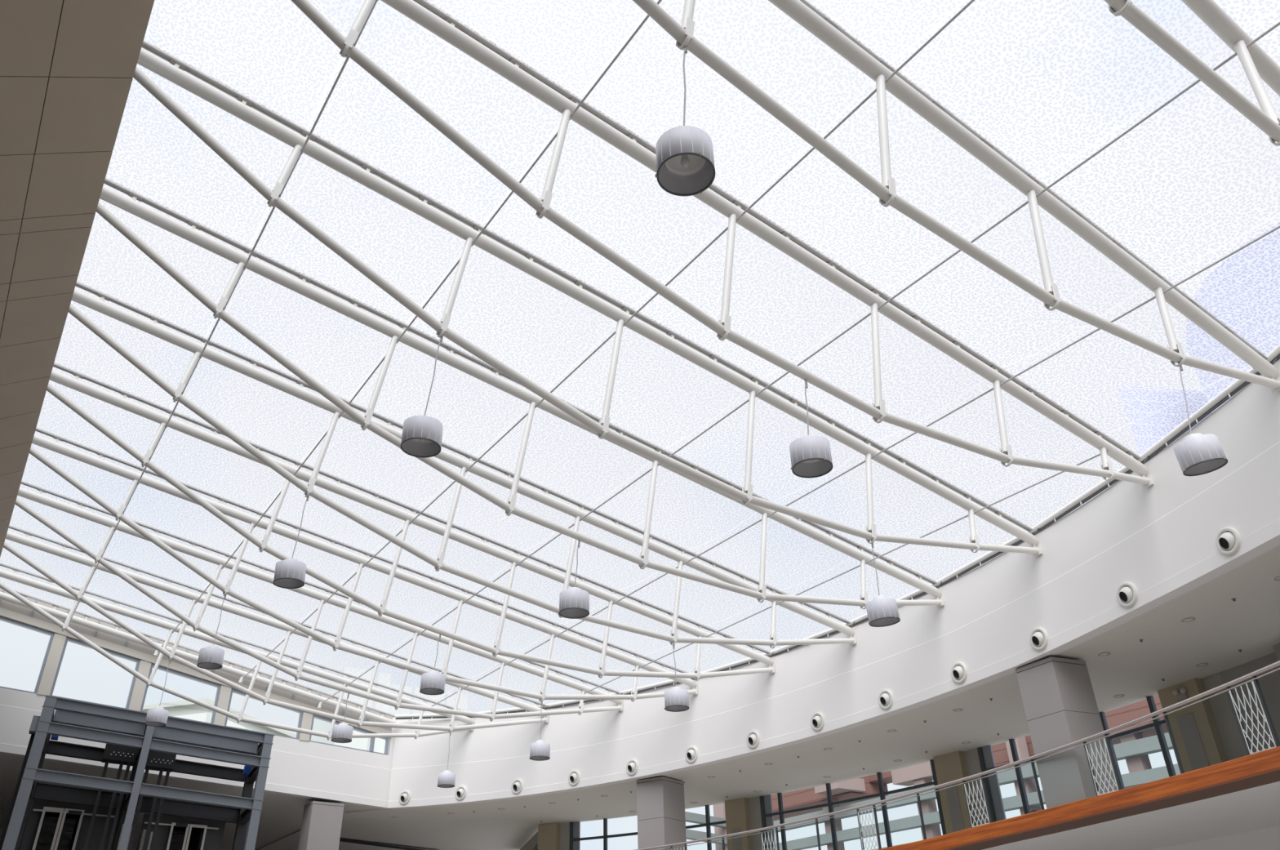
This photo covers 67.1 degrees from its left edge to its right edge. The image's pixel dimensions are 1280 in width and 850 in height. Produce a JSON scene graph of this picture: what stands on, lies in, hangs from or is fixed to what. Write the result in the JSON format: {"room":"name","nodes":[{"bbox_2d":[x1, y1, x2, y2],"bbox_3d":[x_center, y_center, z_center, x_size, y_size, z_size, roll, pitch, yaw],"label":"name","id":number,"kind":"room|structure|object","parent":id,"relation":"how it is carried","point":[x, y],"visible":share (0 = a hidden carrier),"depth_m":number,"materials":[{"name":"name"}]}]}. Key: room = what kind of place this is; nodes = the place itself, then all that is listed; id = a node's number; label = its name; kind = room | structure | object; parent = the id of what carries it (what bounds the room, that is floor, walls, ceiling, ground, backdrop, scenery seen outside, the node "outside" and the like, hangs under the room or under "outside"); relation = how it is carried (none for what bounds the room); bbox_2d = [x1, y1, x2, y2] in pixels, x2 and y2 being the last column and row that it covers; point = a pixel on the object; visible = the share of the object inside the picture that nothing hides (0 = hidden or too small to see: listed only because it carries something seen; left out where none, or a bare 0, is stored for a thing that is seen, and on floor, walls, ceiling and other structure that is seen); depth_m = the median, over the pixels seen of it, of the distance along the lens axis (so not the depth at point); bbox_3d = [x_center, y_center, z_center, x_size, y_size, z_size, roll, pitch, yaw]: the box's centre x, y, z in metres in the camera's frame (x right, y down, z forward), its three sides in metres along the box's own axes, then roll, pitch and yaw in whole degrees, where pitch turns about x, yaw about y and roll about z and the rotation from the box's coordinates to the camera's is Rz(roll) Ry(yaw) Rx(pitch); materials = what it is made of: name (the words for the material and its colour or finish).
{"room":"shopping mall","nodes":[
{"label":"shopping mall","id":0,"kind":"room"},
{"bbox_2d":[0,0,154,556],"bbox_3d":[-11.481,0.602,10.516,7.310,13.500,40.200,18,-36,-29],"label":"wall","id":1,"kind":"structure","parent":0,"point":[68,67],"depth_m":13.60,"materials":[{"name":"brown tile"}]},
{"bbox_2d":[0,588,396,808],"bbox_3d":[-17.209,7.828,30.574,20.837,6.491,0.322,21,-37,-32],"label":"wall","id":2,"kind":"structure","parent":0,"point":[297,767],"depth_m":32.83,"materials":[{"name":"white paint"}]},
{"bbox_2d":[0,615,66,695],"bbox_3d":[-19.127,6.883,29.310,2.725,2.298,0.180,21,-37,-32],"label":"window","id":3,"kind":"structure","parent":2,"relation":"in","point":[51,659],"depth_m":29.76,"materials":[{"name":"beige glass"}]},
{"bbox_2d":[49,636,151,711],"bbox_3d":[-17.008,7.909,30.588,2.605,1.987,0.180,21,-37,-32],"label":"window","id":4,"kind":"structure","parent":2,"relation":"in","point":[137,689],"depth_m":30.88,"materials":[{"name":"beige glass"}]},
{"bbox_2d":[140,663,231,725],"bbox_3d":[-14.921,8.916,31.849,2.645,1.698,0.180,21,-37,-32],"label":"window","id":5,"kind":"structure","parent":2,"relation":"in","point":[223,692],"depth_m":32.17,"materials":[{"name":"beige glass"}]},
{"bbox_2d":[0,607,391,737],"bbox_3d":[-17.300,6.962,30.855,20.477,3.450,0.160,21,-37,-32],"label":"beam","id":6,"kind":"structure","parent":2,"relation":"attached to","point":[6,613],"depth_m":31.44,"materials":[{"name":"white metal"}]},
{"bbox_2d":[224,688,312,741],"bbox_3d":[-12.714,9.975,33.186,2.905,1.414,0.180,21,-37,-32],"label":"window","id":7,"kind":"structure","parent":2,"relation":"in","point":[304,722],"depth_m":33.55,"materials":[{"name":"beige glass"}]},
{"bbox_2d":[309,714,389,755],"bbox_3d":[-10.396,11.110,34.605,2.955,1.100,0.120,21,-37,-32],"label":"window","id":8,"kind":"structure","parent":2,"relation":"in","point":[326,719],"depth_m":34.76,"materials":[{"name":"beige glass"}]},
{"bbox_2d":[0,753,537,849],"bbox_3d":[-17.145,14.341,36.343,30.117,1.228,14.700,18,-36,-29],"label":"ceiling","id":9,"kind":"structure","parent":0,"point":[279,828],"depth_m":38.12,"materials":[{"name":"white paint"}]},
{"bbox_2d":[339,838,422,849],"bbox_3d":[-11.109,18.079,41.531,0.420,0.100,6.485,-23,-37,32],"label":"ceiling slot","id":10,"kind":"structure","parent":9,"relation":"attached to","point":[340,839],"depth_m":41.33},
{"bbox_2d":[0,825,1279,849],"bbox_3d":[-6.073,9.134,21.236,32.155,9.600,53.124,18,-36,-29],"label":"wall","id":11,"kind":"structure","parent":0,"point":[1268,838],"depth_m":20.77,"materials":[{"name":"white paint"}]},
{"bbox_2d":[520,831,537,849],"bbox_3d":[-4.591,19.053,40.137,0.208,3.500,7.751,6,-32,-12],"label":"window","id":12,"kind":"structure","parent":11,"relation":"in","point":[535,847],"depth_m":40.22,"materials":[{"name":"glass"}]},
{"bbox_2d":[568,804,725,849],"bbox_3d":[0.299,15.538,34.582,7.142,3.202,0.267,-21,-36,30],"label":"window","id":13,"kind":"structure","parent":11,"relation":"in","point":[575,827],"depth_m":36.03,"materials":[{"name":"black metal"}]},
{"bbox_2d":[759,759,946,849],"bbox_3d":[6.491,12.486,29.671,0.308,3.104,7.230,22,-38,-34],"label":"window","id":14,"kind":"structure","parent":11,"relation":"in","point":[766,803],"depth_m":30.48,"materials":[{"name":"black metal"}]},
{"bbox_2d":[977,695,1176,822],"bbox_3d":[10.927,8.919,24.017,0.238,3.012,6.036,14,-34,-24],"label":"window","id":15,"kind":"structure","parent":11,"relation":"in","point":[985,754],"depth_m":25.61,"materials":[{"name":"black metal"}]},
{"bbox_2d":[951,769,1279,849],"bbox_3d":[3.582,9.484,21.367,6.550,0.406,37.590,18,-36,-29],"label":"trim","id":16,"kind":"structure","parent":11,"relation":"attached to","point":[1273,776],"depth_m":17.73,"materials":[{"name":"brown wood"}]},
{"bbox_2d":[345,544,1279,834],"bbox_3d":[4.537,7.470,24.692,11.528,0.550,43.996,18,-36,-29],"label":"ceiling","id":17,"kind":"structure","parent":0,"point":[1171,649],"depth_m":24.38,"materials":[{"name":"white paint"}]},
{"bbox_2d":[952,708,963,711],"bbox_3d":[7.691,6.891,23.374,0.250,0.032,0.250,18,-36,-29],"label":"recessed light","id":18,"kind":"object","parent":17,"relation":"in","point":[957,709],"visible":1,"depth_m":23.36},
{"bbox_2d":[1097,652,1111,656],"bbox_3d":[9.599,4.734,19.978,0.250,0.032,0.250,18,-36,-29],"label":"recessed light","id":19,"kind":"object","parent":17,"relation":"in","point":[1109,653],"visible":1,"depth_m":19.97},
{"bbox_2d":[1113,694,1124,697],"bbox_3d":[11.244,6.357,22.675,0.250,0.032,0.250,18,-36,-29],"label":"recessed light","id":20,"kind":"object","parent":17,"relation":"in","point":[1118,695],"visible":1,"depth_m":22.66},
{"bbox_2d":[1181,617,1195,622],"bbox_3d":[10.476,3.717,18.461,0.250,0.032,0.250,18,-36,-29],"label":"recessed light","id":21,"kind":"object","parent":17,"relation":"in","point":[1188,620],"visible":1,"depth_m":18.44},
{"bbox_2d":[1195,662,1208,666],"bbox_3d":[12.112,5.161,20.816,0.250,0.032,0.250,18,-36,-29],"label":"recessed light","id":22,"kind":"object","parent":17,"relation":"in","point":[1200,664],"visible":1,"depth_m":20.81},
{"bbox_2d":[1272,642,1279,660],"bbox_3d":[14.239,2.959,17.091,1.620,0.442,7.094,4,-31,-9],"label":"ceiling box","id":23,"kind":"object","parent":17,"relation":"attached to","point":[1277,646],"visible":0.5,"depth_m":19.79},
{"bbox_2d":[386,358,1279,808],"bbox_3d":[3.327,5.200,23.495,5.902,3.305,36.408,18,-36,-29],"label":"wall","id":24,"kind":"structure","parent":0,"point":[1158,538],"depth_m":22.38,"materials":[{"name":"white paint"}]},
{"bbox_2d":[0,587,396,723],"bbox_3d":[-14.587,7.820,32.301,14.154,2.645,0.210,21,-37,-32],"label":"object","id":25,"kind":"object","parent":24,"relation":"attached to","point":[8,597],"visible":0.79,"depth_m":32.06,"materials":[{"name":"beige paint"}]},
{"bbox_2d":[0,562,475,740],"bbox_3d":[-12.547,7.694,30.841,16.003,4.023,0.424,18,-36,-29],"label":"roof truss","id":26,"kind":"object","parent":24,"relation":"attached to","point":[4,574],"visible":0.87,"depth_m":30.01,"materials":[{"name":"white metal"}]},
{"bbox_2d":[3,524,549,733],"bbox_3d":[-10.309,6.675,29.001,17.349,4.269,0.424,18,-36,-29],"label":"roof truss","id":27,"kind":"object","parent":24,"relation":"attached to","point":[10,535],"visible":0.95,"depth_m":27.90,"materials":[{"name":"white metal"}]},
{"bbox_2d":[144,658,171,726],"bbox_3d":[-13.027,7.266,26.390,0.530,1.797,0.537,18,-36,-29],"label":"pendant lamp","id":28,"kind":"object","parent":27,"relation":"hanging from","point":[157,716],"visible":1,"depth_m":25.90,"materials":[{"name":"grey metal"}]},
{"bbox_2d":[436,732,455,787],"bbox_3d":[-5.971,10.380,30.077,0.530,1.657,0.537,18,-36,-29],"label":"pendant lamp","id":29,"kind":"object","parent":27,"relation":"hanging from","point":[446,779],"visible":1,"depth_m":29.61,"materials":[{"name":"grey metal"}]},
{"bbox_2d":[14,480,623,721],"bbox_3d":[-8.192,5.558,27.081,18.363,4.420,0.424,18,-36,-29],"label":"roof truss","id":30,"kind":"object","parent":24,"relation":"attached to","point":[37,497],"visible":0.91,"depth_m":26.00,"materials":[{"name":"white metal"}]},
{"bbox_2d":[330,693,353,742],"bbox_3d":[-7.902,7.802,25.841,0.530,1.257,0.537,18,-36,-29],"label":"pendant lamp","id":31,"kind":"object","parent":30,"relation":"hanging from","point":[342,732],"visible":1,"depth_m":25.48,"materials":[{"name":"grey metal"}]},
{"bbox_2d":[29,426,697,702],"bbox_3d":[-6.203,4.384,25.088,19.063,4.546,0.424,18,-36,-29],"label":"roof truss","id":32,"kind":"object","parent":24,"relation":"attached to","point":[37,440],"visible":0.88,"depth_m":24.11,"materials":[{"name":"white metal"}]},
{"bbox_2d":[196,593,226,669],"bbox_3d":[-9.682,4.654,22.070,0.530,1.726,0.537,17,-35,-30],"label":"pendant lamp","id":33,"kind":"object","parent":32,"relation":"hanging from","point":[211,657],"visible":1,"depth_m":21.61,"materials":[{"name":"grey metal"}]},
{"bbox_2d":[528,699,550,760],"bbox_3d":[-2.628,8.044,25.584,0.530,1.527,0.537,18,-36,-29],"label":"pendant lamp","id":34,"kind":"object","parent":32,"relation":"hanging from","point":[540,750],"visible":1,"depth_m":25.14,"materials":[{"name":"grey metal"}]},
{"bbox_2d":[399,791,410,804],"bbox_3d":[-8.287,13.158,34.084,0.464,0.464,0.310,-14,-33,20],"label":"air nozzle","id":35,"kind":"object","parent":24,"relation":"attached to","point":[405,797],"visible":1,"depth_m":34.02,"materials":[{"name":"white plastic"}]},
{"bbox_2d":[46,362,774,680],"bbox_3d":[-4.336,3.169,23.023,19.467,4.667,0.424,18,-36,-29],"label":"roof truss","id":36,"kind":"object","parent":24,"relation":"attached to","point":[55,376],"visible":0.93,"depth_m":22.03,"materials":[{"name":"white metal"}]},
{"bbox_2d":[419,634,445,694],"bbox_3d":[-4.561,5.274,21.459,0.530,1.307,0.537,18,-36,-29],"label":"pendant lamp","id":37,"kind":"object","parent":36,"relation":"hanging from","point":[432,682],"visible":1,"depth_m":21.08,"materials":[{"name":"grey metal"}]},
{"bbox_2d":[454,786,466,799],"bbox_3d":[-6.133,12.640,33.159,0.464,0.464,0.310,-17,-34,23],"label":"air nozzle","id":38,"kind":"object","parent":24,"relation":"attached to","point":[460,793],"visible":1,"depth_m":33.10,"materials":[{"name":"white plastic"}]},
{"bbox_2d":[68,280,856,648],"bbox_3d":[-2.577,1.868,20.897,19.586,4.700,0.424,18,-36,-29],"label":"roof truss","id":39,"kind":"object","parent":24,"relation":"attached to","point":[100,305],"visible":0.86,"depth_m":19.54,"materials":[{"name":"white metal"}]},
{"bbox_2d":[69,0,377,622],"bbox_3d":[-8.603,-1.050,18.615,0.048,0.048,33.211,18,-36,-29],"label":"rod","id":40,"kind":"object","parent":39,"relation":"attached to","point":[375,2],"visible":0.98,"depth_m":15.46,"materials":[{"name":"grey metal"}]},
{"bbox_2d":[273,494,309,588],"bbox_3d":[-6.306,2.065,17.731,0.543,1.820,0.535,3,-31,-8],"label":"pendant lamp","id":41,"kind":"object","parent":39,"relation":"hanging from","point":[290,573],"visible":1,"depth_m":17.24,"materials":[{"name":"grey metal"}]},
{"bbox_2d":[161,0,662,647],"bbox_3d":[-6.375,0.106,19.788,0.048,0.048,33.375,18,-36,-29],"label":"rod","id":42,"kind":"object","parent":39,"relation":"attached to","point":[659,1],"visible":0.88,"depth_m":14.74,"materials":[{"name":"grey metal"}]},
{"bbox_2d":[664,644,688,711],"bbox_3d":[0.786,5.499,21.243,0.530,1.467,0.537,18,-36,-29],"label":"pendant lamp","id":43,"kind":"object","parent":39,"relation":"hanging from","point":[676,699],"visible":1,"depth_m":20.82,"materials":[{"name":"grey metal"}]},
{"bbox_2d":[584,449,1107,693],"bbox_3d":[3.358,4.462,23.963,0.048,0.048,18.286,18,-36,-29],"label":"rod","id":44,"kind":"object","parent":39,"relation":"attached to","point":[1098,455],"visible":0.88,"depth_m":21.43,"materials":[{"name":"grey metal"}]},
{"bbox_2d":[423,225,1279,711],"bbox_3d":[1.251,3.100,22.484,0.048,0.048,31.235,18,-36,-29],"label":"rod","id":45,"kind":"object","parent":39,"relation":"attached to","point":[1277,227],"visible":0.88,"depth_m":16.97,"materials":[{"name":"grey metal"}]},
{"bbox_2d":[511,778,523,793],"bbox_3d":[-4.064,12.022,32.114,0.464,0.464,0.310,-19,-35,27],"label":"air nozzle","id":46,"kind":"object","parent":24,"relation":"attached to","point":[517,786],"visible":1,"depth_m":32.05,"materials":[{"name":"white plastic"}]},
{"bbox_2d":[96,177,943,608],"bbox_3d":[-0.943,0.510,18.723,19.420,4.676,0.424,18,-36,-29],"label":"roof truss","id":47,"kind":"object","parent":24,"relation":"attached to","point":[129,205],"visible":0.91,"depth_m":17.18,"materials":[{"name":"white metal"}]},
{"bbox_2d":[558,539,589,618],"bbox_3d":[-1.157,2.670,17.133,0.530,1.407,0.537,18,-36,-29],"label":"pendant lamp","id":48,"kind":"object","parent":47,"relation":"hanging from","point":[574,602],"visible":1,"depth_m":16.73,"materials":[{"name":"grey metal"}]},
{"bbox_2d":[568,769,580,785],"bbox_3d":[-2.090,11.313,30.950,0.464,0.464,0.310,-22,-36,30],"label":"air nozzle","id":49,"kind":"object","parent":24,"relation":"attached to","point":[573,777],"visible":1,"depth_m":30.88,"materials":[{"name":"white plastic"}]},
{"bbox_2d":[133,39,1042,556],"bbox_3d":[0.575,-0.940,16.501,18.965,4.540,0.424,18,-36,-29],"label":"roof truss","id":50,"kind":"object","parent":24,"relation":"attached to","point":[154,64],"visible":0.94,"depth_m":15.21,"materials":[{"name":"white metal"}]},
{"bbox_2d":[400,334,443,457],"bbox_3d":[-2.940,-0.525,13.365,0.530,1.937,0.537,18,-36,-29],"label":"pendant lamp","id":51,"kind":"object","parent":50,"relation":"hanging from","point":[422,435],"visible":1,"depth_m":12.87,"materials":[{"name":"grey metal"}]},
{"bbox_2d":[242,0,974,678],"bbox_3d":[-4.092,1.291,20.991,0.048,0.048,33.543,18,-36,-29],"label":"rod","id":52,"kind":"object","parent":50,"relation":"attached to","point":[971,2],"visible":0.8,"depth_m":14.57,"materials":[{"name":"grey metal"}]},
{"bbox_2d":[321,21,1279,703],"bbox_3d":[-1.795,2.482,22.201,0.048,0.048,33.712,18,-36,-29],"label":"rod","id":53,"kind":"object","parent":50,"relation":"attached to","point":[1277,24],"visible":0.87,"depth_m":14.59,"materials":[{"name":"grey metal"}]},
{"bbox_2d":[865,539,900,626],"bbox_3d":[4.191,2.745,17.020,0.531,1.556,0.555,-28,-40,37],"label":"pendant lamp","id":54,"kind":"object","parent":50,"relation":"hanging from","point":[882,611],"visible":1,"depth_m":16.58,"materials":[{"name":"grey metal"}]},
{"bbox_2d":[626,759,638,775],"bbox_3d":[-0.222,10.520,29.671,0.464,0.464,0.310,-25,-38,34],"label":"air nozzle","id":55,"kind":"object","parent":24,"relation":"attached to","point":[631,766],"visible":1,"depth_m":29.60,"materials":[{"name":"white plastic"}]},
{"bbox_2d":[684,746,697,763],"bbox_3d":[1.531,9.655,28.280,0.310,0.464,0.464,26,-41,-38],"label":"air nozzle","id":56,"kind":"object","parent":24,"relation":"attached to","point":[691,754],"visible":1,"depth_m":28.21,"materials":[{"name":"white plastic"}]},
{"bbox_2d":[291,0,1153,488],"bbox_3d":[1.943,-2.386,14.239,18.225,4.443,0.424,18,-36,-29],"label":"roof truss","id":57,"kind":"object","parent":24,"relation":"attached to","point":[424,13],"visible":0.99,"depth_m":13.43,"materials":[{"name":"white metal"}]},
{"bbox_2d":[789,378,832,478],"bbox_3d":[2.230,-0.047,12.937,0.530,1.427,0.537,18,-36,-29],"label":"pendant lamp","id":58,"kind":"object","parent":57,"relation":"hanging from","point":[811,456],"visible":1,"depth_m":12.56,"materials":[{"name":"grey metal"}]},
{"bbox_2d":[746,730,759,748],"bbox_3d":[3.159,8.726,26.783,0.310,0.464,0.464,23,-39,-35],"label":"air nozzle","id":59,"kind":"object","parent":24,"relation":"attached to","point":[753,739],"visible":1,"depth_m":26.71,"materials":[{"name":"white plastic"}]},
{"bbox_2d":[810,711,825,730],"bbox_3d":[4.653,7.737,25.188,0.310,0.464,0.464,20,-37,-31],"label":"air nozzle","id":60,"kind":"object","parent":24,"relation":"attached to","point":[816,721],"visible":1,"depth_m":25.12,"materials":[{"name":"white plastic"}]},
{"bbox_2d":[395,343,1279,719],"bbox_3d":[3.237,4.091,24.089,5.546,1.064,35.632,18,-36,-29],"label":"gutter","id":61,"kind":"object","parent":24,"relation":"attached to","point":[1237,384],"visible":0.74,"depth_m":21.02,"materials":[{"name":"white paint"}]},
{"bbox_2d":[878,689,893,709],"bbox_3d":[6.005,6.683,23.510,0.310,0.464,0.464,17,-35,-28],"label":"air nozzle","id":62,"kind":"object","parent":24,"relation":"attached to","point":[885,699],"visible":1,"depth_m":23.43,"materials":[{"name":"white plastic"}]},
{"bbox_2d":[632,0,1279,392],"bbox_3d":[3.158,-3.863,11.960,17.198,4.304,0.424,18,-36,-29],"label":"roof truss","id":63,"kind":"object","parent":24,"relation":"attached to","point":[803,12],"visible":1,"depth_m":12.26,"materials":[{"name":"white metal"}]},
{"bbox_2d":[654,44,715,195],"bbox_3d":[0.394,-3.061,9.181,0.530,1.887,0.537,18,-36,-29],"label":"pendant lamp","id":64,"kind":"object","parent":63,"relation":"hanging from","point":[685,158],"visible":1,"depth_m":8.80,"materials":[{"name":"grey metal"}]},
{"bbox_2d":[1173,361,1227,475],"bbox_3d":[7.266,-0.210,12.866,0.615,1.822,0.554,-4,-31,4],"label":"pendant lamp","id":65,"kind":"object","parent":63,"relation":"hanging from","point":[1197,454],"visible":1,"depth_m":12.39,"materials":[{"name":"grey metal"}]},
{"bbox_2d":[951,662,968,683],"bbox_3d":[7.208,5.581,21.751,0.310,0.464,0.464,14,-34,-24],"label":"air nozzle","id":66,"kind":"object","parent":24,"relation":"attached to","point":[960,673],"visible":1,"depth_m":21.67,"materials":[{"name":"white plastic"}]},
{"bbox_2d":[1029,627,1048,650],"bbox_3d":[8.254,4.419,19.932,0.310,0.464,0.464,12,-33,-21],"label":"air nozzle","id":67,"kind":"object","parent":24,"relation":"attached to","point":[1040,639],"visible":1,"depth_m":19.86,"materials":[{"name":"white plastic"}]},
{"bbox_2d":[1116,582,1137,607],"bbox_3d":[9.138,3.179,18.076,0.310,0.464,0.464,9,-33,-17],"label":"air nozzle","id":68,"kind":"object","parent":24,"relation":"attached to","point":[1125,593],"visible":1,"depth_m":18.01,"materials":[{"name":"white plastic"}]},
{"bbox_2d":[1104,0,1279,146],"bbox_3d":[4.206,-5.422,9.713,15.881,3.984,0.424,18,-36,-29],"label":"roof truss","id":69,"kind":"object","parent":24,"relation":"attached to","point":[1256,64],"visible":1,"depth_m":10.07,"materials":[{"name":"white metal"}]},
{"bbox_2d":[1215,527,1240,555],"bbox_3d":[9.857,1.943,16.150,0.310,0.464,0.464,7,-32,-14],"label":"air nozzle","id":70,"kind":"object","parent":24,"relation":"attached to","point":[1231,541],"visible":1,"depth_m":16.08,"materials":[{"name":"white plastic"}]},
{"bbox_2d":[982,781,1279,849],"bbox_3d":[6.171,10.320,22.909,11.196,0.381,43.686,18,-36,-29],"label":"fascia","id":71,"kind":"structure","parent":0,"point":[1255,808],"depth_m":19.69,"materials":[{"name":"white paint"}]},
{"bbox_2d":[1219,652,1279,755],"bbox_3d":[14.548,4.050,16.217,0.632,3.200,10.870,7,-32,-14],"label":"wall","id":72,"kind":"structure","parent":0,"point":[1269,684],"depth_m":20.42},
{"bbox_3d":[-6.202,11.789,16.167,36.000,0.150,58.000,18,-36,-29],"label":"floor","id":73,"kind":"structure","parent":0,"visible":0},
{"bbox_2d":[0,695,275,849],"bbox_3d":[-14.302,12.871,26.619,7.102,9.100,2.911,23,-39,-35],"label":"lift tower","id":74,"kind":"object","parent":73,"relation":"on","point":[108,817],"visible":0.95,"depth_m":27.97,"materials":[{"name":"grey metal"}]},
{"bbox_2d":[31,806,84,849],"bbox_3d":[-16.397,11.994,26.947,1.073,2.440,0.059,23,-39,-35],"label":"entrance","id":75,"kind":"object","parent":74,"relation":"attached to","point":[49,824],"visible":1,"depth_m":27.27,"materials":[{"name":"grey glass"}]},
{"bbox_2d":[166,822,207,849],"bbox_3d":[-13.730,13.187,28.928,1.073,2.300,0.059,23,-39,-35],"label":"entrance","id":76,"kind":"object","parent":74,"relation":"attached to","point":[177,838],"visible":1,"depth_m":29.31,"materials":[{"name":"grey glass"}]},
{"bbox_2d":[297,800,344,849],"bbox_3d":[-10.794,16.392,31.335,1.130,7.730,0.920,18,-36,-29],"label":"column","id":77,"kind":"structure","parent":73,"relation":"on","point":[322,821],"depth_m":32.63,"materials":[{"name":"white paint"}]},
{"bbox_3d":[5.883,10.137,22.794,11.884,0.511,43.685,18,-36,-29],"label":"floor","id":78,"kind":"structure","parent":0,"visible":0},
{"bbox_2d":[537,822,569,849],"bbox_3d":[-3.190,16.826,36.549,1.333,3.234,0.565,-16,-34,23],"label":"pillar","id":79,"kind":"structure","parent":78,"relation":"on","point":[552,836],"depth_m":37.00,"materials":[{"name":"paint"}]},
{"bbox_2d":[636,776,686,849],"bbox_3d":[0.664,12.337,29.120,0.934,3.075,1.208,-22,-36,30],"label":"column","id":80,"kind":"structure","parent":78,"relation":"on","point":[660,800],"depth_m":29.08,"materials":[{"name":"white paint"}]},
{"bbox_2d":[724,796,762,849],"bbox_3d":[3.628,14.190,32.353,1.327,3.130,0.565,-25,-38,33],"label":"pillar","id":81,"kind":"structure","parent":78,"relation":"on","point":[744,814],"depth_m":32.63,"materials":[{"name":"paint"}]},
{"bbox_2d":[933,748,990,834],"bbox_3d":[9.103,10.650,26.753,0.596,3.012,1.383,18,-36,-29],"label":"pillar","id":82,"kind":"structure","parent":78,"relation":"on","point":[953,766],"depth_m":26.94,"materials":[{"name":"paint"}]},
{"bbox_2d":[1015,656,1119,808],"bbox_3d":[8.646,6.273,19.551,0.931,2.885,1.035,15,-35,-25],"label":"column","id":83,"kind":"structure","parent":78,"relation":"on","point":[1060,707],"depth_m":19.35,"materials":[{"name":"white paint"}]},
{"bbox_2d":[878,746,1279,849],"bbox_3d":[3.249,9.287,21.224,5.769,0.623,36.707,18,-36,-29],"label":"fascia","id":84,"kind":"object","parent":78,"relation":"attached to","point":[1264,762],"visible":1,"depth_m":17.59,"materials":[{"name":"orange wood"}]},
{"bbox_2d":[635,660,1279,849],"bbox_3d":[5.200,7.605,19.945,4.272,1.566,32.150,15,-35,-25],"label":"balustrade","id":85,"kind":"object","parent":84,"relation":"on","point":[1253,674],"visible":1,"depth_m":18.38,"materials":[{"name":"metal"}]},
{"bbox_2d":[1157,673,1246,773],"bbox_3d":[12.573,7.082,21.174,0.566,2.890,1.499,12,-34,-22],"label":"pillar","id":86,"kind":"structure","parent":78,"relation":"on","point":[1206,733],"depth_m":21.28,"materials":[{"name":"paint"}]},
{"bbox_2d":[1172,687,1188,701],"bbox_3d":[12.182,6.074,21.781,0.106,0.255,0.315,12,-34,-22],"label":"wall light","id":87,"kind":"object","parent":86,"relation":"attached to","point":[1183,695],"visible":0.99,"depth_m":21.74,"materials":[{"name":"grey metal"}]},
{"label":"outside","id":88,"kind":"structure","parent":0,"visible":0},
{"bbox_2d":[1186,222,1279,413],"bbox_3d":[27.187,4.478,30.090,9.000,25.100,9.800,18,-36,-29],"label":"skylight panel","id":89,"kind":"object","parent":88,"point":[1242,291],"visible":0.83,"depth_m":34.93,"materials":[{"name":"white glass"}]},
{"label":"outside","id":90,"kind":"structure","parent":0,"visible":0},
{"bbox_2d":[311,666,467,753],"bbox_3d":[-15.998,25.407,57.743,8.000,19.600,6.600,18,-36,-29],"label":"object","id":91,"kind":"structure","parent":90,"point":[384,678],"depth_m":59.35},
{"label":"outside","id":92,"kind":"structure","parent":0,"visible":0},
{"bbox_2d":[124,697,296,737],"bbox_3d":[-28.759,26.209,56.108,13.300,17.150,15.300,18,-36,-29],"label":"gabled building","id":93,"kind":"structure","parent":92,"point":[187,709],"depth_m":55.00,"materials":[{"name":"white"}]},
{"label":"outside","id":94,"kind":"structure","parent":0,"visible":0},
{"bbox_2d":[1116,386,1211,455],"bbox_3d":[22.428,9.114,34.701,3.189,22.100,7.826,-22,-36,30],"label":"skylight panel","id":95,"kind":"object","parent":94,"point":[1152,413],"visible":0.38,"depth_m":37.92,"materials":[{"name":"white glass"}]},
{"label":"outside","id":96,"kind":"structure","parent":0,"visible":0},
{"bbox_2d":[684,695,1180,849],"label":"window","id":97,"kind":"structure","parent":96,"point":[1135,748],"depth_m":38.08,"materials":[{"name":"glass"}]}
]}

